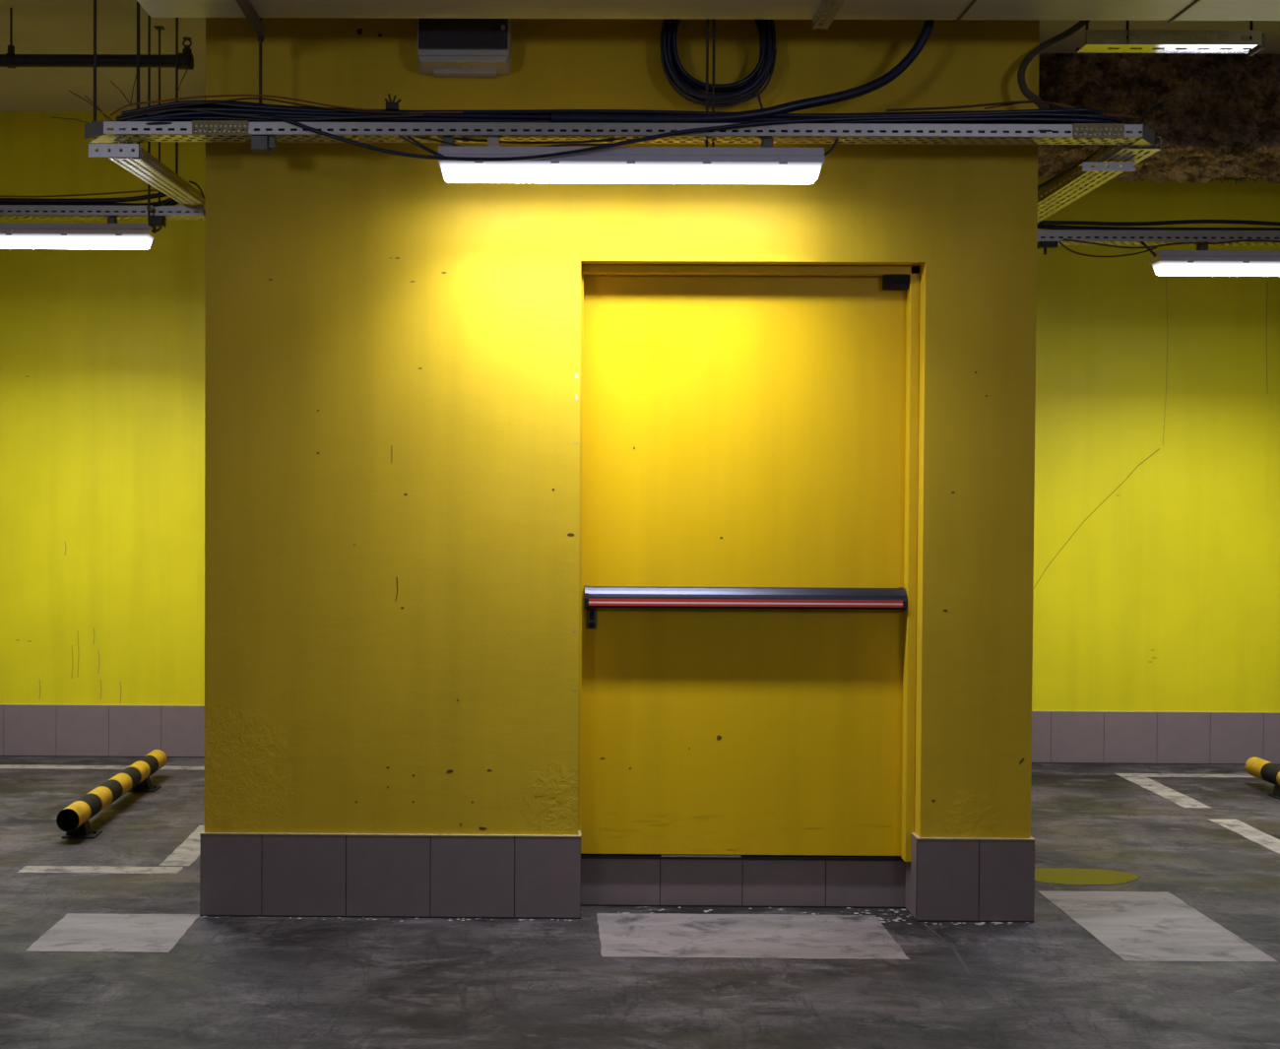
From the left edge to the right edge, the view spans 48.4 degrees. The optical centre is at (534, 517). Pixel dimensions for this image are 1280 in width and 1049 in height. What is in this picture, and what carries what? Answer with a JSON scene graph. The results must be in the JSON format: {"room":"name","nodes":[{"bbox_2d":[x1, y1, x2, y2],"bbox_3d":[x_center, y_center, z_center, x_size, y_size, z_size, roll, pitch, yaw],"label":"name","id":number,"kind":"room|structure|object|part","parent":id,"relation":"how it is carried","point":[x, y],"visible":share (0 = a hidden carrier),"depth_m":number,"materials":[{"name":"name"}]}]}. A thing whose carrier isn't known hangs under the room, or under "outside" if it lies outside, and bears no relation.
{"room":"parking garage","nodes":[
{"label":"parking garage","id":0,"kind":"room"},
{"bbox_2d":[175,67,188,97],"bbox_3d":[-1.291,-1.588,5.184,0.050,0.109,0.003,0,1,0],"label":"wire","id":1,"kind":"object","parent":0,"point":[187,68],"visible":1,"depth_m":5.18,"materials":[{"name":"metal"}]},
{"bbox_2d":[0,122,1105,206],"bbox_3d":[0.047,-1.351,5.574,10.800,0.135,1.800,0,1,0],"label":"cable","id":2,"kind":"object","parent":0,"point":[148,123],"visible":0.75,"depth_m":6.39,"materials":[{"name":"black rubber"}]},
{"bbox_2d":[135,116,368,196],"bbox_3d":[0.087,-1.355,5.588,10.720,0.143,1.823,0,1,0],"label":"cable","id":3,"kind":"object","parent":2,"relation":"on","point":[162,118],"visible":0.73,"depth_m":4.70,"materials":[{"name":"black rubber"}]},
{"bbox_2d":[103,129,1170,229],"bbox_3d":[0.067,-1.358,5.603,10.760,0.153,1.766,0,1,0],"label":"cable","id":4,"kind":"object","parent":2,"relation":"on","point":[183,130],"visible":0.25,"depth_m":6.43,"materials":[{"name":"black rubber"}]},
{"bbox_2d":[129,141,1279,229],"bbox_3d":[0.107,-1.357,5.618,10.680,0.152,1.812,0,1,0],"label":"cable","id":5,"kind":"object","parent":4,"relation":"on","point":[133,150],"visible":0.18,"depth_m":6.45,"materials":[{"name":"black rubber"}]},
{"bbox_2d":[204,17,1039,837],"bbox_3d":[0.309,-0.424,6.492,2.922,3.642,3.001,0,1,0],"label":"wall","id":6,"kind":"structure","parent":0,"point":[393,347],"depth_m":5.00,"materials":[{"name":"paint"}]},
{"bbox_2d":[417,18,511,77],"bbox_3d":[-0.245,-1.680,4.905,0.326,0.281,0.141,0,1,0],"label":"box","id":7,"kind":"object","parent":6,"relation":"attached to","point":[446,47],"visible":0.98,"depth_m":4.85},
{"bbox_3d":[-0.243,-1.553,4.946,0.217,0.026,0.054,0,1,0],"label":"gland plate","id":8,"kind":"part","parent":7,"relation":"part of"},
{"bbox_2d":[199,829,1035,922],"bbox_3d":[0.300,1.249,6.513,2.948,0.296,3.013,0,1,0],"label":"baseboard","id":9,"kind":"structure","parent":6,"relation":"attached to","point":[242,873],"depth_m":5.01,"materials":[{"name":"tile"}]},
{"bbox_2d":[659,18,776,108],"bbox_3d":[0.632,-1.623,4.892,0.400,0.446,0.079,0,1,0],"label":"cable coil","id":10,"kind":"object","parent":6,"relation":"hanging from","point":[682,83],"visible":0.81,"depth_m":4.87,"materials":[{"name":"black rubber"}]},
{"bbox_2d":[580,858,905,907],"bbox_3d":[0.757,1.332,5.172,1.209,0.177,0.013,0,1,0],"label":"baseboard","id":11,"kind":"structure","parent":6,"relation":"in","point":[604,881],"depth_m":5.17,"materials":[{"name":"tile"}]},
{"bbox_2d":[577,263,919,861],"bbox_3d":[0.762,0.261,5.150,1.207,2.321,0.175,0,1,0],"label":"door","id":12,"kind":"structure","parent":6,"relation":"in","point":[749,433],"depth_m":5.13,"materials":[{"name":"paint"},{"name":"metal"},{"name":"black plastic"}]},
{"bbox_3d":[0.206,0.367,5.125,0.034,0.072,0.020,0,1,0],"label":"lock plate","id":13,"kind":"part","parent":12,"relation":"part of","materials":[{"name":"metal"}]},
{"bbox_2d":[1017,20,1089,109],"bbox_3d":[1.841,-1.603,4.967,0.124,0.471,0.439,1,1,45],"label":"cable","id":14,"kind":"object","parent":6,"relation":"attached to","point":[1031,55],"visible":0.76,"depth_m":4.88,"materials":[{"name":"black rubber"}]},
{"bbox_2d":[0,111,1279,711],"bbox_3d":[0.310,-0.450,8.091,14.500,3.642,0.201,0,1,0],"label":"wall","id":15,"kind":"structure","parent":0,"point":[1157,504],"depth_m":7.99,"materials":[{"name":"paint"}]},
{"bbox_2d":[0,704,204,757],"bbox_3d":[-4.050,1.201,8.043,5.800,0.296,0.013,0,1,0],"label":"baseboard","id":16,"kind":"structure","parent":15,"relation":"attached to","point":[26,730],"depth_m":8.03,"materials":[{"name":"tile"}]},
{"bbox_2d":[1031,709,1279,765],"bbox_3d":[4.661,1.248,7.981,5.778,0.296,0.013,0,1,0],"label":"baseboard","id":17,"kind":"structure","parent":15,"relation":"attached to","point":[1057,736],"depth_m":7.99,"materials":[{"name":"tile"}]},
{"bbox_2d":[0,756,1279,1048],"bbox_3d":[0.257,1.565,2.174,14.500,0.202,12.300,0,1,0],"label":"floor","id":18,"kind":"structure","parent":0,"point":[228,982],"depth_m":4.61,"materials":[{"name":"concrete"}]},
{"bbox_2d":[56,749,166,837],"bbox_3d":[-1.974,1.307,6.756,0.140,0.148,1.400,0,1,0],"label":"wheel stop","id":19,"kind":"object","parent":18,"relation":"on","point":[74,818],"visible":1,"depth_m":6.49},
{"bbox_2d":[1034,867,1138,885],"bbox_3d":[2.136,1.421,5.607,0.505,0.003,0.250,0,1,0],"label":"puddle","id":20,"kind":"object","parent":18,"relation":"on","point":[1060,875],"visible":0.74,"depth_m":5.60,"materials":[{"name":"liquid"}]},
{"bbox_2d":[1245,756,1279,799],"bbox_3d":[3.775,1.338,6.706,0.140,0.148,1.420,0,1,0],"label":"wheel stop","id":21,"kind":"object","parent":18,"relation":"on","point":[1268,771],"visible":1,"depth_m":7.22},
{"bbox_2d":[0,0,1279,111],"bbox_3d":[0.277,-2.275,2.112,14.500,0.200,12.300,0,1,0],"label":"ceiling","id":22,"kind":"structure","parent":0,"point":[39,27],"depth_m":6.75,"materials":[{"name":"paint"}]},
{"bbox_2d":[91,0,96,138],"bbox_3d":[-1.471,-1.747,4.743,0.021,0.959,0.021,0,1,0],"label":"rod","id":23,"kind":"object","parent":22,"relation":"hanging from","point":[95,1],"visible":0.9,"depth_m":4.74,"materials":[{"name":"metal"}]},
{"bbox_3d":[-1.471,-1.747,4.743,0.010,0.959,0.010,1,1,23],"label":"rod","id":24,"kind":"part","parent":23,"relation":"part of","materials":[{"name":"metal"}]},
{"bbox_2d":[0,7,193,69],"bbox_3d":[-3.480,-2.128,6.292,3.929,0.268,0.071,0,1,0],"label":"pipe","id":25,"kind":"object","parent":22,"relation":"attached to","point":[10,59],"visible":0.94,"depth_m":6.26,"materials":[{"name":"metal"}]},
{"bbox_2d":[136,0,139,164],"bbox_3d":[-1.477,-1.764,5.283,0.021,0.942,0.021,0,1,0],"label":"rod","id":26,"kind":"object","parent":22,"relation":"hanging from","point":[138,3],"visible":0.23,"depth_m":5.28,"materials":[{"name":"metal"}]},
{"bbox_2d":[146,15,151,215],"bbox_3d":[-1.736,-1.808,6.384,0.021,0.894,0.021,0,1,0],"label":"rod","id":27,"kind":"object","parent":22,"relation":"hanging from","point":[149,208],"visible":0.81,"depth_m":6.38,"materials":[{"name":"metal"}]},
{"bbox_3d":[-1.736,-1.808,6.384,0.010,0.894,0.010,1,1,23],"label":"rod","id":28,"kind":"part","parent":27,"relation":"part of","materials":[{"name":"metal"}]},
{"bbox_2d":[154,26,165,200],"bbox_3d":[-1.732,-1.836,6.544,0.040,0.842,0.040,0,1,0],"label":"rod","id":29,"kind":"object","parent":22,"relation":"hanging from","point":[156,28],"visible":0.35,"depth_m":6.54,"materials":[{"name":"metal"}]},
{"bbox_2d":[0,204,205,219],"bbox_3d":[-3.474,-1.403,6.503,3.945,0.048,0.100,0,1,0],"label":"cable tray","id":30,"kind":"object","parent":29,"relation":"hanging from","point":[174,212],"visible":0.89,"depth_m":6.45,"materials":[{"name":"metal"}]},
{"bbox_2d":[0,210,162,212],"bbox_3d":[-3.522,-1.396,6.468,3.650,0.022,0.022,0,1,0],"label":"cable","id":31,"kind":"object","parent":30,"relation":"on","point":[0,211],"visible":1,"depth_m":6.45,"materials":[{"name":"black rubber"}]},
{"bbox_2d":[0,216,165,249],"bbox_3d":[-2.353,-1.306,6.494,1.342,0.140,0.118,0,1,0],"label":"lamp","id":32,"kind":"object","parent":30,"relation":"hanging from","point":[110,234],"visible":0.99,"depth_m":6.45,"materials":[{"name":"white plastic"}]},
{"bbox_2d":[0,233,153,249],"bbox_3d":[-2.388,-1.263,6.498,1.264,0.054,0.104,0,1,0],"label":"diffuser","id":33,"kind":"object","parent":32,"relation":"attached to","point":[7,240],"depth_m":6.45,"materials":[{"name":"white plastic"}]},
{"bbox_2d":[0,192,167,202],"bbox_3d":[-2.040,-1.471,6.452,0.924,0.086,0.022,0,1,0],"label":"cable","id":34,"kind":"object","parent":30,"relation":"on","point":[156,195],"visible":0.77,"depth_m":6.45,"materials":[{"name":"black rubber"}]},
{"bbox_2d":[0,189,165,196],"bbox_3d":[-2.067,-1.473,6.447,0.867,0.040,0.008,0,1,0],"label":"cable","id":35,"kind":"object","parent":34,"relation":"on","point":[151,189],"visible":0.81,"depth_m":6.45,"materials":[{"name":"black rubber"}]},
{"bbox_2d":[147,215,166,233],"bbox_3d":[-1.723,-1.335,6.467,0.072,0.079,0.050,0,1,0],"label":"junction box","id":36,"kind":"object","parent":30,"relation":"attached to","point":[155,222],"visible":1,"depth_m":6.44,"materials":[{"name":"black plastic"}]},
{"bbox_3d":[-1.732,-1.836,6.544,0.009,0.842,0.009,1,1,23],"label":"rod","id":37,"kind":"part","parent":29,"relation":"part of","materials":[{"name":"metal"}]},
{"bbox_2d":[175,17,178,193],"bbox_3d":[-1.516,-1.804,6.003,0.021,0.887,0.021,0,1,0],"label":"rod","id":38,"kind":"object","parent":22,"relation":"hanging from","point":[176,19],"visible":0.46,"depth_m":6.00,"materials":[{"name":"metal"}]},
{"bbox_2d":[88,143,205,205],"bbox_3d":[-1.483,-1.323,5.560,0.172,0.250,1.805,0,1,-6],"label":"cable tray","id":39,"kind":"object","parent":38,"relation":"hanging from","point":[110,151],"visible":1,"depth_m":5.07,"materials":[{"name":"metal"}]},
{"bbox_3d":[-1.388,-1.208,4.676,0.166,0.043,0.003,0,1,0],"label":"plate","id":40,"kind":"part","parent":39,"relation":"part of","materials":[{"name":"metal"}]},
{"bbox_2d":[189,180,204,197],"bbox_3d":[-1.428,-1.385,5.989,0.068,0.075,0.008,0,1,0],"label":"cable","id":41,"kind":"object","parent":39,"relation":"on","point":[196,184],"visible":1,"depth_m":5.99,"materials":[{"name":"black rubber"}]},
{"bbox_2d":[125,134,687,205],"bbox_3d":[-1.729,-1.365,5.710,7.169,0.143,1.402,1,1,24],"label":"cable","id":42,"kind":"object","parent":39,"relation":"on","point":[172,201],"visible":0.16,"depth_m":5.61,"materials":[{"name":"black rubber"}]},
{"bbox_2d":[53,128,846,204],"bbox_3d":[-1.739,-1.368,5.687,7.225,0.139,1.426,1,1,24],"label":"cable","id":43,"kind":"object","parent":39,"relation":"on","point":[149,128],"visible":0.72,"depth_m":5.01,"materials":[{"name":"black rubber"}]},
{"bbox_2d":[235,0,264,103],"bbox_3d":[-0.919,-1.737,4.217,0.021,0.956,1.076,0,1,0],"label":"support strut","id":44,"kind":"object","parent":22,"relation":"hanging from","point":[246,7],"visible":0.88,"depth_m":4.65,"materials":[{"name":"metal"}]},
{"bbox_3d":[-0.917,-1.453,4.740,0.010,0.370,0.010,1,1,23],"label":"rod","id":45,"kind":"part","parent":44,"relation":"part of","materials":[{"name":"metal"}]},
{"bbox_2d":[136,0,1279,23],"bbox_3d":[2.634,-1.800,4.177,7.809,0.372,0.964,0,1,0],"label":"air duct","id":46,"kind":"object","parent":44,"relation":"on","point":[1170,11],"visible":1,"depth_m":4.57,"materials":[{"name":"metal"}]},
{"bbox_2d":[812,0,844,29],"bbox_3d":[0.930,-1.608,4.153,0.050,0.040,0.970,0,1,0],"label":"support strut","id":47,"kind":"object","parent":46,"relation":"attached to","point":[836,7],"visible":1,"depth_m":4.51,"materials":[{"name":"metal"}]},
{"bbox_2d":[704,19,708,146],"bbox_3d":[0.576,-1.722,4.719,0.009,0.987,0.009,0,1,0],"label":"rod","id":48,"kind":"object","parent":22,"relation":"hanging from","point":[707,21],"visible":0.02,"depth_m":4.72,"materials":[{"name":"metal"}]},
{"bbox_2d":[84,120,1154,155],"bbox_3d":[0.289,-1.254,4.731,3.595,0.103,0.114,0,1,0],"label":"cable tray","id":49,"kind":"object","parent":48,"relation":"hanging from","point":[262,141],"visible":0.94,"depth_m":4.68,"materials":[{"name":"galvanised steel"},{"name":"steel"}]},
{"bbox_2d":[51,117,88,123],"bbox_3d":[-1.541,-1.325,4.750,0.159,0.032,0.003,0,1,0],"label":"wire","id":50,"kind":"object","parent":49,"relation":"attached to","point":[51,117],"visible":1,"depth_m":4.75,"materials":[{"name":"metal"}]},
{"bbox_2d":[68,90,113,121],"bbox_3d":[-1.484,-1.376,4.749,0.154,0.107,0.003,0,1,0],"label":"wire","id":51,"kind":"object","parent":49,"relation":"attached to","point":[69,91],"visible":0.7,"depth_m":4.75,"materials":[{"name":"metal"}]},
{"bbox_3d":[-1.467,-1.291,4.745,0.083,0.050,0.110,0,1,0],"label":"corner plate","id":52,"kind":"part","parent":49,"relation":"part of","materials":[{"name":"metal"}]},
{"bbox_3d":[-1.040,-1.286,4.684,0.186,0.048,0.002,0,1,0],"label":"joining plate","id":53,"kind":"part","parent":49,"relation":"part of","materials":[{"name":"metal"}]},
{"bbox_2d":[138,120,373,197],"bbox_3d":[-1.683,-1.376,5.682,7.198,0.140,1.440,1,1,25],"label":"cable","id":54,"kind":"object","parent":49,"relation":"on","point":[164,120],"visible":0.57,"depth_m":4.72,"materials":[{"name":"black rubber"}]},
{"bbox_2d":[125,112,1073,124],"bbox_3d":[0.221,-1.321,4.720,3.223,0.049,0.023,0,1,0],"label":"cable","id":55,"kind":"object","parent":54,"relation":"on","point":[171,112],"visible":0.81,"depth_m":4.70,"materials":[{"name":"black rubber"}]},
{"bbox_2d":[116,97,423,118],"bbox_3d":[-0.877,-1.352,4.687,1.018,0.069,0.006,0,1,0],"label":"cable","id":56,"kind":"object","parent":49,"relation":"on","point":[243,97],"visible":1,"depth_m":4.68,"materials":[{"name":"black rubber"}]},
{"bbox_2d":[147,108,423,120],"bbox_3d":[-0.824,-1.331,4.685,0.913,0.038,0.007,0,1,0],"label":"cable","id":57,"kind":"object","parent":49,"relation":"on","point":[174,109],"visible":1,"depth_m":4.68,"materials":[{"name":"black rubber"}]},
{"bbox_2d":[110,94,462,116],"bbox_3d":[-0.824,-1.364,4.700,1.172,0.073,0.006,0,1,0],"label":"cable","id":58,"kind":"object","parent":49,"relation":"on","point":[188,97],"visible":1,"depth_m":4.70,"materials":[{"name":"black rubber"}]},
{"bbox_2d":[398,134,440,155],"bbox_3d":[-0.375,-1.222,4.676,0.152,0.079,0.012,0,1,8],"label":"cable","id":59,"kind":"object","parent":49,"relation":"hanging from","point":[424,149],"visible":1,"depth_m":4.68,"materials":[{"name":"black rubber"}]},
{"bbox_2d":[406,135,445,156],"bbox_3d":[-0.357,-1.222,4.683,0.134,0.085,0.016,1,1,13],"label":"cable","id":60,"kind":"object","parent":49,"relation":"hanging from","point":[409,137],"visible":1,"depth_m":4.69,"materials":[{"name":"black rubber"}]},
{"bbox_2d":[131,128,738,131],"bbox_3d":[0.191,-1.284,4.716,3.163,0.029,0.021,0,1,0],"label":"cable","id":61,"kind":"object","parent":49,"relation":"on","point":[181,129],"visible":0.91,"depth_m":4.72,"materials":[{"name":"black rubber"}]},
{"bbox_2d":[413,135,611,146],"bbox_3d":[0.023,-1.244,4.705,0.851,0.067,0.018,0,1,0],"label":"cable","id":62,"kind":"object","parent":49,"relation":"hanging from","point":[425,138],"visible":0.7,"depth_m":4.70,"materials":[{"name":"black rubber"}]},
{"bbox_2d":[425,135,639,143],"bbox_3d":[0.059,-1.266,4.725,0.847,0.048,0.019,0,1,0],"label":"cable","id":63,"kind":"object","parent":49,"relation":"hanging from","point":[460,139],"visible":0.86,"depth_m":4.72,"materials":[{"name":"black rubber"}]},
{"bbox_2d":[256,112,916,161],"bbox_3d":[0.169,-1.250,4.669,2.179,0.172,0.064,0,1,0],"label":"cable","id":64,"kind":"object","parent":49,"relation":"hanging from","point":[849,118],"visible":1,"depth_m":4.65,"materials":[{"name":"black rubber"}]},
{"bbox_2d":[131,128,1069,132],"bbox_3d":[0.207,-1.287,4.700,3.115,0.037,0.026,0,1,0],"label":"cable","id":65,"kind":"object","parent":49,"relation":"on","point":[500,130],"visible":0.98,"depth_m":4.69,"materials":[{"name":"black rubber"}]},
{"bbox_2d":[159,106,1080,123],"bbox_3d":[0.239,-1.337,4.720,3.219,0.051,0.026,0,1,0],"label":"cable","id":66,"kind":"object","parent":49,"relation":"on","point":[190,106],"visible":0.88,"depth_m":4.71,"materials":[{"name":"black rubber"}]},
{"bbox_2d":[172,99,1079,118],"bbox_3d":[0.251,-1.355,4.719,3.204,0.060,0.026,0,1,0],"label":"cable","id":67,"kind":"object","parent":66,"relation":"on","point":[234,101],"visible":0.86,"depth_m":4.72,"materials":[{"name":"black rubber"}]},
{"bbox_2d":[127,111,1113,123],"bbox_3d":[2.053,-1.308,5.575,6.877,0.072,1.477,0,1,-26],"label":"cable","id":68,"kind":"object","parent":49,"relation":"on","point":[185,113],"visible":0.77,"depth_m":4.69,"materials":[{"name":"black rubber"}]},
{"bbox_2d":[438,136,838,184],"bbox_3d":[0.348,-1.198,4.716,1.334,0.162,0.118,0,1,0],"label":"lamp","id":69,"kind":"object","parent":49,"relation":"hanging from","point":[766,163],"visible":1,"depth_m":4.67,"materials":[{"name":"white plastic"}]},
{"bbox_2d":[439,160,822,184],"bbox_3d":[0.317,-1.145,4.720,1.264,0.054,0.104,0,1,0],"label":"diffuser","id":70,"kind":"object","parent":69,"relation":"attached to","point":[517,171],"depth_m":4.68,"materials":[{"name":"white plastic"}]},
{"bbox_3d":[0.979,-1.232,4.708,0.073,0.087,0.019,0,1,0],"label":"power cord","id":71,"kind":"part","parent":69,"relation":"part of","materials":[{"name":"black rubber"}]},
{"bbox_2d":[121,100,1279,230],"bbox_3d":[2.041,-1.326,5.560,6.892,0.107,1.447,0,1,-26],"label":"cable","id":72,"kind":"object","parent":49,"relation":"on","point":[229,104],"visible":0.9,"depth_m":4.70,"materials":[{"name":"black rubber"}]},
{"bbox_2d":[384,93,400,110],"bbox_3d":[-0.469,-1.374,4.697,0.057,0.053,0.030,0,1,0],"label":"cable tie","id":73,"kind":"object","parent":72,"relation":"attached to","point":[392,105],"visible":1,"depth_m":4.68,"materials":[{"name":"black plastic"}]},
{"bbox_2d":[551,19,935,123],"bbox_3d":[0.710,-1.618,4.709,1.310,0.639,0.077,0,1,-4],"label":"conduit","id":74,"kind":"object","parent":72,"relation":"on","point":[880,82],"visible":0.97,"depth_m":4.68,"materials":[{"name":"black plastic"}]},
{"bbox_2d":[886,100,1141,119],"bbox_3d":[1.578,-1.344,4.678,0.837,0.061,0.008,0,1,0],"label":"cable","id":75,"kind":"object","parent":49,"relation":"on","point":[1019,101],"visible":1,"depth_m":4.67,"materials":[{"name":"black rubber"}]},
{"bbox_2d":[984,100,1132,116],"bbox_3d":[1.733,-1.351,4.692,0.488,0.054,0.006,0,1,0],"label":"cable","id":76,"kind":"object","parent":49,"relation":"on","point":[1044,100],"visible":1,"depth_m":4.69,"materials":[{"name":"black rubber"}]},
{"bbox_3d":[1.855,-1.270,4.664,0.168,0.048,0.002,0,1,0],"label":"joining plate","id":77,"kind":"part","parent":49,"relation":"part of","materials":[{"name":"metal"}]},
{"bbox_2d":[1037,136,1160,222],"bbox_3d":[2.008,-1.251,5.589,0.210,0.080,1.636,0,1,0],"label":"cable tray","id":78,"kind":"object","parent":49,"relation":"attached to","point":[1124,163],"visible":0.71,"depth_m":5.16,"materials":[{"name":"metal"}]},
{"bbox_2d":[1036,229,1279,245],"bbox_3d":[3.733,-1.270,6.454,3.640,0.057,0.100,0,1,0],"label":"cable tray","id":79,"kind":"object","parent":78,"relation":"attached to","point":[1190,233],"visible":0.56,"depth_m":6.41,"materials":[{"name":"metal"}]},
{"bbox_2d":[115,107,1279,228],"bbox_3d":[2.039,-1.315,5.573,6.923,0.086,1.499,0,1,-26],"label":"cable","id":80,"kind":"object","parent":79,"relation":"on","point":[228,109],"visible":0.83,"depth_m":4.70,"materials":[{"name":"black rubber"}]},
{"bbox_2d":[1037,240,1058,255],"bbox_3d":[2.329,-1.224,6.440,0.080,0.065,0.050,0,1,0],"label":"junction box","id":81,"kind":"object","parent":79,"relation":"attached to","point":[1045,245],"visible":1,"depth_m":6.42,"materials":[{"name":"black plastic"}]},
{"bbox_2d":[1037,144,1119,227],"bbox_3d":[2.046,-1.310,5.598,6.894,0.075,1.456,0,1,-26],"label":"cable","id":82,"kind":"object","parent":79,"relation":"on","point":[1119,145],"visible":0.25,"depth_m":6.47,"materials":[{"name":"black rubber"}]},
{"bbox_2d":[1058,241,1156,256],"bbox_3d":[2.597,-1.212,6.423,0.444,0.071,0.008,0,1,0],"label":"cable","id":83,"kind":"object","parent":79,"relation":"hanging from","point":[1059,242],"visible":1,"depth_m":6.42,"materials":[{"name":"black rubber"}]},
{"bbox_2d":[1038,219,1279,226],"bbox_3d":[2.846,-1.330,6.404,1.127,0.031,0.018,0,1,0],"label":"cable","id":84,"kind":"object","parent":79,"relation":"on","point":[1082,223],"visible":0.99,"depth_m":6.40,"materials":[{"name":"black rubber"}]},
{"bbox_2d":[1040,236,1279,238],"bbox_3d":[3.727,-1.259,6.419,3.450,0.023,0.022,0,1,0],"label":"cable","id":85,"kind":"object","parent":79,"relation":"on","point":[1041,236],"visible":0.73,"depth_m":6.42,"materials":[{"name":"black rubber"}]},
{"bbox_2d":[1063,238,1279,248],"bbox_3d":[2.897,-1.234,6.400,1.020,0.044,0.008,0,1,0],"label":"cable","id":86,"kind":"object","parent":79,"relation":"hanging from","point":[1063,238],"visible":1,"depth_m":6.40,"materials":[{"name":"black rubber"}]},
{"bbox_2d":[1140,241,1279,275],"bbox_3d":[3.411,-1.185,6.455,1.374,0.166,0.118,0,1,0],"label":"lamp","id":87,"kind":"object","parent":79,"relation":"hanging from","point":[1201,261],"visible":1,"depth_m":6.42,"materials":[{"name":"white plastic"}]},
{"bbox_3d":[2.781,-1.225,6.437,0.119,0.092,0.020,0,1,-21],"label":"power cord","id":88,"kind":"part","parent":87,"relation":"part of","materials":[{"name":"black rubber"}]},
{"bbox_2d":[1152,260,1279,275],"bbox_3d":[3.462,-1.129,6.458,1.264,0.054,0.104,0,1,0],"label":"diffuser","id":89,"kind":"object","parent":87,"relation":"attached to","point":[1161,268],"depth_m":6.42,"materials":[{"name":"white plastic"}]},
{"bbox_3d":[2.052,-1.323,5.615,6.791,0.097,1.815,0,1,0],"label":"cable","id":90,"kind":"object","parent":79,"relation":"on","visible":0},
{"bbox_2d":[121,105,1094,119],"bbox_3d":[0.246,-1.353,4.740,3.273,0.055,0.021,0,1,0],"label":"cable","id":91,"kind":"object","parent":90,"relation":"on","point":[202,105],"visible":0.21,"depth_m":4.75,"materials":[{"name":"black rubber"}]},
{"bbox_3d":[2.043,-1.272,4.720,0.089,0.050,0.111,0,1,0],"label":"corner plate","id":92,"kind":"part","parent":49,"relation":"part of","materials":[{"name":"metal"}]},
{"bbox_2d":[1139,94,1173,116],"bbox_3d":[2.088,-1.383,4.763,0.116,0.076,0.004,0,1,0],"label":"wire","id":93,"kind":"object","parent":49,"relation":"attached to","point":[1172,95],"visible":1,"depth_m":4.76,"materials":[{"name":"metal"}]},
{"bbox_2d":[711,19,715,146],"bbox_3d":[0.601,-1.722,4.749,0.009,0.987,0.009,0,1,0],"label":"rod","id":94,"kind":"object","parent":22,"relation":"hanging from","point":[714,21],"visible":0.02,"depth_m":4.75,"materials":[{"name":"metal"}]},
{"bbox_2d":[1037,53,1279,184],"bbox_3d":[4.221,-1.988,7.202,4.889,0.495,0.845,0,1,0],"label":"rough wall section","id":95,"kind":"structure","parent":22,"relation":"attached to","point":[1221,118],"depth_m":6.86,"materials":[{"name":"stone"}]},
{"bbox_2d":[1076,20,1265,56],"bbox_3d":[2.184,-1.904,4.869,0.608,0.610,0.092,0,1,0],"label":"fluorescent light","id":96,"kind":"object","parent":22,"relation":"hanging from","point":[1095,42],"visible":1,"depth_m":4.83,"materials":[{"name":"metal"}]},
{"bbox_3d":[1.900,-1.912,4.871,0.009,0.598,0.009,0,1,-22],"label":"rod","id":97,"kind":"part","parent":96,"relation":"part of","materials":[{"name":"metal"}]},
{"bbox_3d":[2.038,-1.911,4.870,0.009,0.598,0.009,1,1,23],"label":"rod","id":98,"kind":"part","parent":96,"relation":"part of","materials":[{"name":"metal"}]},
{"bbox_3d":[2.463,-1.909,4.867,0.009,0.598,0.009,1,1,23],"label":"rod","id":99,"kind":"part","parent":96,"relation":"part of","materials":[{"name":"metal"}]}
]}

